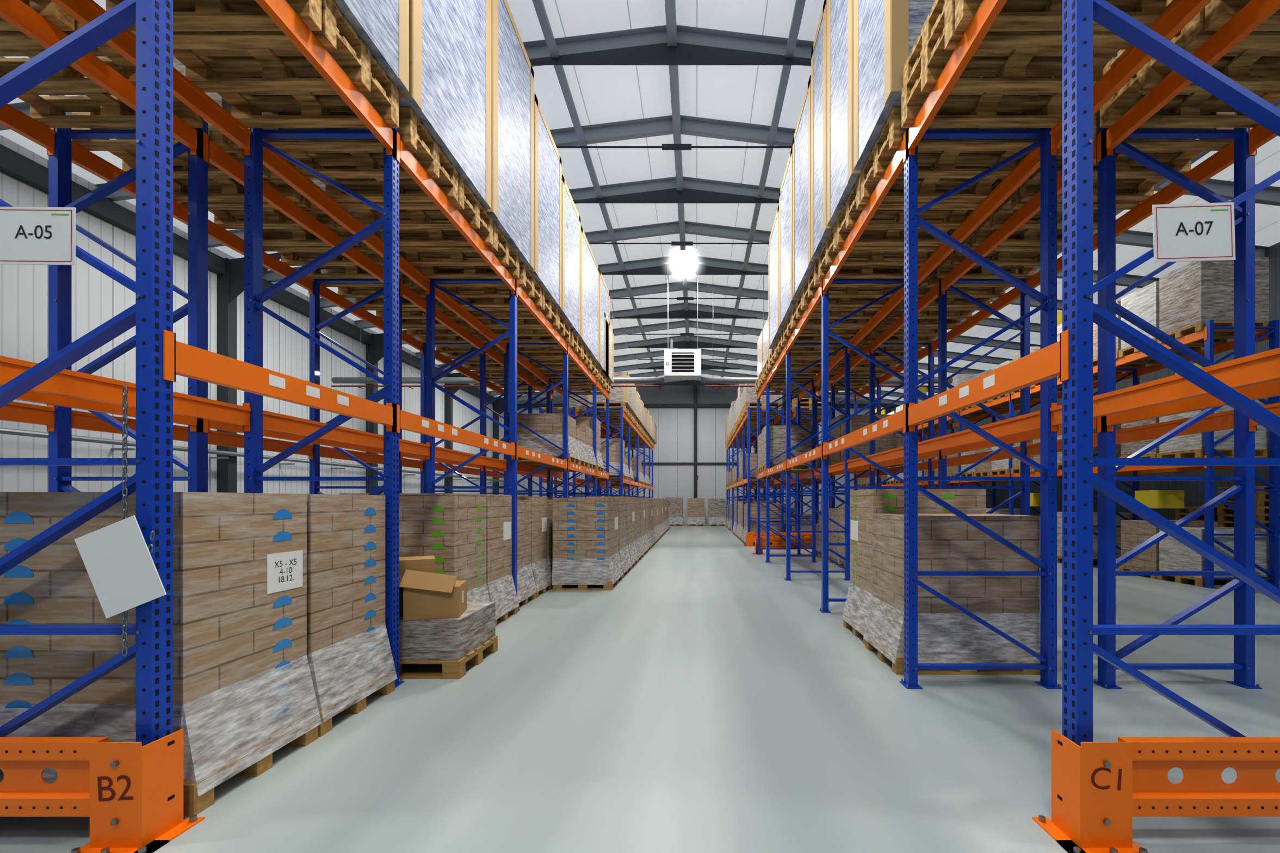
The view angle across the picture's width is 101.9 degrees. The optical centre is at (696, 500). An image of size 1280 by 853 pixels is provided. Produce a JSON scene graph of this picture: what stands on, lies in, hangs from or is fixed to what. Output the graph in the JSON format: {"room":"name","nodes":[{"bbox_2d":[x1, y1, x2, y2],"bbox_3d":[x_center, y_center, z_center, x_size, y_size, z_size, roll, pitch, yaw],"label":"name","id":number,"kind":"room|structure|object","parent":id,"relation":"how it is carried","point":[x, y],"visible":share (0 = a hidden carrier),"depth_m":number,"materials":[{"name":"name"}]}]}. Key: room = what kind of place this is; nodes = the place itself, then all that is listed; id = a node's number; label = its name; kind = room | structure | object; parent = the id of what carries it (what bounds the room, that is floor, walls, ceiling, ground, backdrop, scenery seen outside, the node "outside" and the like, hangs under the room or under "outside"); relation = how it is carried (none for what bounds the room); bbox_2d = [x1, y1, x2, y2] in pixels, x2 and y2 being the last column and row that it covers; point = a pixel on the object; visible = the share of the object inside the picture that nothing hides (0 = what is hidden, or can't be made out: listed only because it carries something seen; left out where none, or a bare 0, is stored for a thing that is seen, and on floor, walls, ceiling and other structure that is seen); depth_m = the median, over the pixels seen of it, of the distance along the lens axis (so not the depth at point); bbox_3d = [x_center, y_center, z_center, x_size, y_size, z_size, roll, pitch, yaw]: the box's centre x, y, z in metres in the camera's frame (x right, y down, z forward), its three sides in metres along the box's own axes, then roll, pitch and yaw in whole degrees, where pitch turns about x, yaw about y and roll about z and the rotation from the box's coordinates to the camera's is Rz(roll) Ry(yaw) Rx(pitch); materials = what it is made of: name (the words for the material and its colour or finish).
{"room":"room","nodes":[
{"label":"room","id":0,"kind":"room"},
{"bbox_2d":[0,134,503,495],"bbox_3d":[-11.400,-2.394,12.000,0.200,7.688,38.000,0,0,0],"label":"wall","id":1,"kind":"structure","parent":0,"point":[97,298],"depth_m":10.33,"materials":[{"name":"white metal"}]},
{"bbox_2d":[0,427,503,483],"bbox_3d":[-11.089,-1.059,11.950,0.419,0.178,37.500,0,0,0],"label":"wall rail","id":2,"kind":"object","parent":1,"relation":"attached to","point":[2,430],"visible":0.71,"depth_m":11.56,"materials":[{"name":"grey"}]},
{"bbox_2d":[0,143,522,494],"bbox_3d":[-10.450,-2.221,12.000,1.699,7.342,38.000,0,0,0],"label":"column","id":3,"kind":"structure","parent":0,"point":[230,273],"depth_m":12.20,"materials":[{"name":"grey"}]},
{"bbox_2d":[0,524,1279,852],"bbox_3d":[0.750,1.550,12.000,24.700,0.200,38.600,0,0,0],"label":"floor","id":4,"kind":"structure","parent":0,"point":[706,700],"depth_m":3.15,"materials":[{"name":"grey concrete"}]},
{"bbox_2d":[0,728,205,852],"bbox_3d":[-3.655,1.228,2.220,2.834,0.445,0.270,0,0,0],"label":"guard","id":5,"kind":"object","parent":4,"relation":"on","point":[147,822],"visible":1,"depth_m":2.16,"materials":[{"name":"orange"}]},
{"bbox_2d":[97,775,133,801],"bbox_3d":[-2.410,1.193,2.143,0.143,0.104,0.001,-3,0,0],"label":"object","id":6,"kind":"object","parent":5,"relation":"attached to","point":[100,789],"visible":1,"depth_m":2.14,"materials":[{"name":"brown"}]},
{"bbox_2d":[0,491,518,816],"bbox_3d":[-2.718,0.690,4.520,1.596,1.520,4.324,0,0,0],"label":"goods","id":7,"kind":"object","parent":4,"relation":"on","point":[261,664],"visible":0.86,"depth_m":2.79,"materials":[{"name":"cardboard"},{"name":"clear plastic wrap"},{"name":"wood"}]},
{"bbox_2d":[274,558,296,582],"bbox_3d":[-2.381,0.408,2.996,0.001,0.125,0.162,0,0,0],"label":"text","id":8,"kind":"object","parent":7,"relation":"attached to","point":[282,572],"visible":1,"depth_m":3.00,"materials":[{"name":"black"}]},
{"bbox_2d":[0,0,553,497],"bbox_3d":[-4.445,-0.770,8.100,1.200,4.440,11.790,0,0,0],"label":"rack","id":9,"kind":"object","parent":4,"relation":"on","point":[58,415],"visible":0.42,"depth_m":4.07,"materials":[{"name":"blue metal"}]},
{"bbox_2d":[0,0,626,447],"bbox_3d":[-4.390,-3.631,15.235,1.200,1.538,25.750,0,0,0],"label":"goods","id":10,"kind":"object","parent":9,"relation":"on","point":[96,108],"visible":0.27,"depth_m":4.86,"materials":[{"name":"plastic wrap"},{"name":"cardboard"},{"name":"light wood"}]},
{"bbox_2d":[0,0,609,819],"bbox_3d":[-2.929,-0.770,8.100,1.200,4.440,11.790,0,0,0],"label":"rack","id":11,"kind":"object","parent":4,"relation":"on","point":[159,357],"visible":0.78,"depth_m":3.13,"materials":[{"name":"blue metal"}]},
{"bbox_2d":[0,206,76,264],"bbox_3d":[-2.825,-1.130,2.206,0.345,0.245,0.006,1,0,0],"label":"sign","id":12,"kind":"object","parent":11,"relation":"attached to","point":[29,235],"visible":1,"depth_m":2.21,"materials":[{"name":"white plastic"}]},
{"bbox_2d":[121,385,155,656],"bbox_3d":[-2.387,0.088,2.209,0.148,1.159,0.030,0,0,0],"label":"hanging chain","id":13,"kind":"object","parent":11,"relation":"hanging from","point":[124,394],"visible":0.55,"depth_m":2.21,"materials":[{"name":"grey"}]},
{"bbox_2d":[74,515,166,618],"bbox_3d":[-2.429,0.280,2.180,0.385,0.435,0.004,0,0,0],"label":"sign","id":14,"kind":"object","parent":13,"relation":"hanging from","point":[123,573],"visible":1,"depth_m":2.18,"materials":[{"name":"white paper"}]},
{"bbox_2d":[517,496,583,608],"bbox_3d":[-2.974,0.692,17.470,1.224,1.516,21.304,0,0,0],"label":"goods","id":15,"kind":"object","parent":4,"relation":"on","point":[535,514],"visible":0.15,"depth_m":7.76,"materials":[{"name":"cardboard"},{"name":"clear plastic wrap"},{"name":"wood"}]},
{"bbox_2d":[539,406,625,498],"bbox_3d":[-4.445,-0.770,22.370,1.200,4.440,11.790,0,0,0],"label":"rack","id":16,"kind":"object","parent":4,"relation":"on","point":[573,484],"visible":0.12,"depth_m":18.13,"materials":[{"name":"blue metal"}]},
{"bbox_2d":[552,496,670,590],"bbox_3d":[-1.840,0.671,17.755,0.984,1.559,18.813,0,0,0],"label":"goods","id":17,"kind":"object","parent":4,"relation":"on","point":[597,540],"visible":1,"depth_m":8.39,"materials":[{"name":"cardboard"},{"name":"clear plastic wrap"},{"name":"wood"}]},
{"bbox_2d":[586,406,653,497],"bbox_3d":[-2.929,-0.770,22.370,1.200,4.440,11.790,0,0,0],"label":"rack","id":18,"kind":"object","parent":4,"relation":"on","point":[623,480],"visible":0.57,"depth_m":18.68,"materials":[{"name":"blue metal"}]},
{"bbox_2d":[106,0,656,447],"bbox_3d":[-2.854,-4.383,15.654,1.272,3.042,26.588,0,0,0],"label":"goods","id":19,"kind":"object","parent":18,"relation":"on","point":[456,77],"visible":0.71,"depth_m":4.99,"materials":[{"name":"plastic wrap"},{"name":"cardboard"},{"name":"light wood"}]},
{"bbox_2d":[509,413,650,486],"bbox_3d":[-2.934,-1.361,17.935,1.224,1.278,16.834,0,0,0],"label":"goods","id":20,"kind":"object","parent":18,"relation":"on","point":[549,426],"visible":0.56,"depth_m":10.37,"materials":[{"name":"cardboard"},{"name":"clear plastic wrap"},{"name":"wood"}]},
{"bbox_2d":[665,497,736,526],"bbox_3d":[-0.025,0.640,29.700,6.574,1.620,0.824,0,0,0],"label":"goods","id":21,"kind":"object","parent":4,"relation":"on","point":[695,506],"visible":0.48,"depth_m":29.33,"materials":[{"name":"brown cardboard"}]},
{"bbox_2d":[517,385,900,524],"bbox_3d":[0.750,-2.756,30.910,24.100,8.412,0.179,0,0,0],"label":"wall frame","id":22,"kind":"structure","parent":4,"relation":"on","point":[695,405],"depth_m":30.86,"materials":[{"name":"grey metal"}]},
{"bbox_2d":[726,406,783,536],"bbox_3d":[2.221,-0.770,22.370,1.200,4.440,11.790,0,0,0],"label":"rack","id":23,"kind":"object","parent":4,"relation":"on","point":[748,496],"visible":0.69,"depth_m":18.29,"materials":[{"name":"blue metal"}]},
{"bbox_2d":[743,532,811,546],"bbox_3d":[2.956,1.228,16.490,2.852,0.445,0.270,0,0,0],"label":"guard","id":24,"kind":"object","parent":4,"relation":"on","point":[750,536],"visible":0.29,"depth_m":16.43,"materials":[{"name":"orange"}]},
{"bbox_2d":[752,537,811,554],"bbox_3d":[2.956,1.228,13.980,2.852,0.445,0.270,0,0,0],"label":"guard","id":25,"kind":"object","parent":4,"relation":"on","point":[775,540],"visible":0.38,"depth_m":14.01,"materials":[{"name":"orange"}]},
{"bbox_2d":[754,406,831,544],"bbox_3d":[3.755,-0.770,22.370,1.200,4.440,11.790,0,0,0],"label":"rack","id":26,"kind":"object","parent":4,"relation":"on","point":[794,414],"visible":0.13,"depth_m":17.97,"materials":[{"name":"blue metal"}]},
{"bbox_2d":[726,414,903,572],"bbox_3d":[2.964,-0.258,18.820,2.696,3.415,18.604,0,0,0],"label":"goods","id":27,"kind":"object","parent":4,"relation":"on","point":[777,433],"visible":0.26,"depth_m":12.25,"materials":[{"name":"cardboard"},{"name":"clear plastic wrap"},{"name":"wood"}]},
{"bbox_2d":[725,489,1040,674],"bbox_3d":[2.246,0.667,16.205,1.324,1.565,23.834,0,0,0],"label":"goods","id":28,"kind":"object","parent":4,"relation":"on","point":[946,542],"visible":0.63,"depth_m":4.33,"materials":[{"name":"cardboard"},{"name":"clear plastic wrap"},{"name":"wood"}]},
{"bbox_2d":[756,0,1279,746],"bbox_3d":[2.221,-0.770,8.100,1.200,4.440,11.790,0,0,0],"label":"rack","id":29,"kind":"object","parent":4,"relation":"on","point":[1070,358],"visible":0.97,"depth_m":3.35,"materials":[{"name":"blue metal"}]},
{"bbox_2d":[725,0,1166,447],"bbox_3d":[2.138,-4.408,15.461,1.276,3.092,26.201,0,0,0],"label":"goods","id":30,"kind":"object","parent":29,"relation":"on","point":[875,64],"visible":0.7,"depth_m":4.86,"materials":[{"name":"plastic wrap"},{"name":"cardboard"},{"name":"light wood"}]},
{"bbox_2d":[1152,202,1235,262],"bbox_3d":[2.125,-1.145,2.206,0.345,0.245,0.006,-2,0,0],"label":"sign","id":31,"kind":"object","parent":29,"relation":"attached to","point":[1202,232],"visible":1,"depth_m":2.21,"materials":[{"name":"white plastic"}]},
{"bbox_2d":[815,0,1279,689],"bbox_3d":[3.755,-0.770,8.100,1.200,4.440,11.790,0,0,0],"label":"rack","id":32,"kind":"object","parent":4,"relation":"on","point":[1241,152],"visible":0.61,"depth_m":4.04,"materials":[{"name":"blue metal"}]},
{"bbox_2d":[753,0,1279,447],"bbox_3d":[3.700,-3.801,15.235,1.200,1.878,25.750,0,0,0],"label":"pallets","id":33,"kind":"object","parent":32,"relation":"on","point":[1254,63],"visible":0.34,"depth_m":4.49,"materials":[{"name":"plastic wrap"},{"name":"light wood"},{"name":"cardboard"}]},
{"bbox_2d":[857,319,1279,588],"bbox_3d":[9.075,-0.770,18.050,1.200,4.440,19.050,0,0,0],"label":"rack","id":34,"kind":"object","parent":4,"relation":"on","point":[1207,334],"visible":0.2,"depth_m":8.63,"materials":[{"name":"blue metal"}]},
{"bbox_2d":[857,257,1269,586],"bbox_3d":[9.070,-1.528,18.050,1.200,5.956,18.740,0,0,0],"label":"goods","id":35,"kind":"object","parent":34,"relation":"on","point":[1179,304],"visible":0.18,"depth_m":9.41,"materials":[{"name":"cardboard"},{"name":"clear plastic wrap"},{"name":"wood"}]},
{"bbox_2d":[1031,728,1279,852],"bbox_3d":[2.956,1.228,2.220,2.852,0.445,0.270,0,0,0],"label":"guard","id":36,"kind":"object","parent":4,"relation":"on","point":[1086,818],"visible":1,"depth_m":2.16,"materials":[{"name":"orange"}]},
{"bbox_2d":[1091,767,1122,790],"bbox_3d":[1.700,1.154,2.143,0.125,0.091,0.001,4,0,0],"label":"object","id":37,"kind":"object","parent":36,"relation":"attached to","point":[1096,770],"visible":1,"depth_m":2.14,"materials":[{"name":"brown"}]},
{"bbox_2d":[1175,485,1279,580],"bbox_3d":[8.955,0.578,13.701,7.109,1.744,12.197,0,0,0],"label":"goods","id":38,"kind":"object","parent":4,"relation":"on","point":[1223,514],"visible":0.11,"depth_m":10.94,"materials":[{"name":"cardboard"},{"name":"clear plastic wrap"},{"name":"wood"}]},
{"bbox_2d":[0,0,1279,400],"bbox_3d":[0.750,-6.502,12.000,24.700,1.736,38.600,0,0,0],"label":"roof","id":39,"kind":"structure","parent":0,"point":[601,94],"depth_m":10.34,"materials":[{"name":"white metal"}]},
{"bbox_2d":[0,0,1279,405],"bbox_3d":[0.750,-6.342,12.000,24.126,1.800,38.000,0,0,0],"label":"rafters","id":40,"kind":"object","parent":39,"relation":"attached to","point":[672,44],"depth_m":11.58,"materials":[{"name":"grey metal"}]},
{"bbox_2d":[331,274,953,388],"bbox_3d":[-1.600,-5.128,15.400,18.400,3.556,0.220,0,0,0],"label":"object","id":41,"kind":"object","parent":39,"relation":"hanging from","point":[360,379],"visible":0.44,"depth_m":15.32,"materials":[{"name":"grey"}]},
{"bbox_2d":[664,263,701,379],"bbox_3d":[-0.400,-5.305,15.344,1.080,3.311,0.612,0,0,0],"label":"heater","id":42,"kind":"object","parent":39,"relation":"attached to","point":[679,364],"visible":0.97,"depth_m":15.10,"materials":[{"name":"grey metal"}]},
{"bbox_2d":[517,385,903,524],"bbox_3d":[0.750,-3.050,31.100,24.100,9.000,0.200,0,0,0],"label":"wall","id":43,"kind":"structure","parent":0,"point":[674,426],"depth_m":31.00,"materials":[{"name":"grey metal"}]},
{"bbox_2d":[917,242,1279,520],"bbox_3d":[12.900,-2.260,12.000,0.200,7.420,38.000,0,0,0],"label":"wall","id":44,"kind":"structure","parent":0,"point":[1194,490],"depth_m":14.01,"materials":[{"name":"white metal"}]}
]}

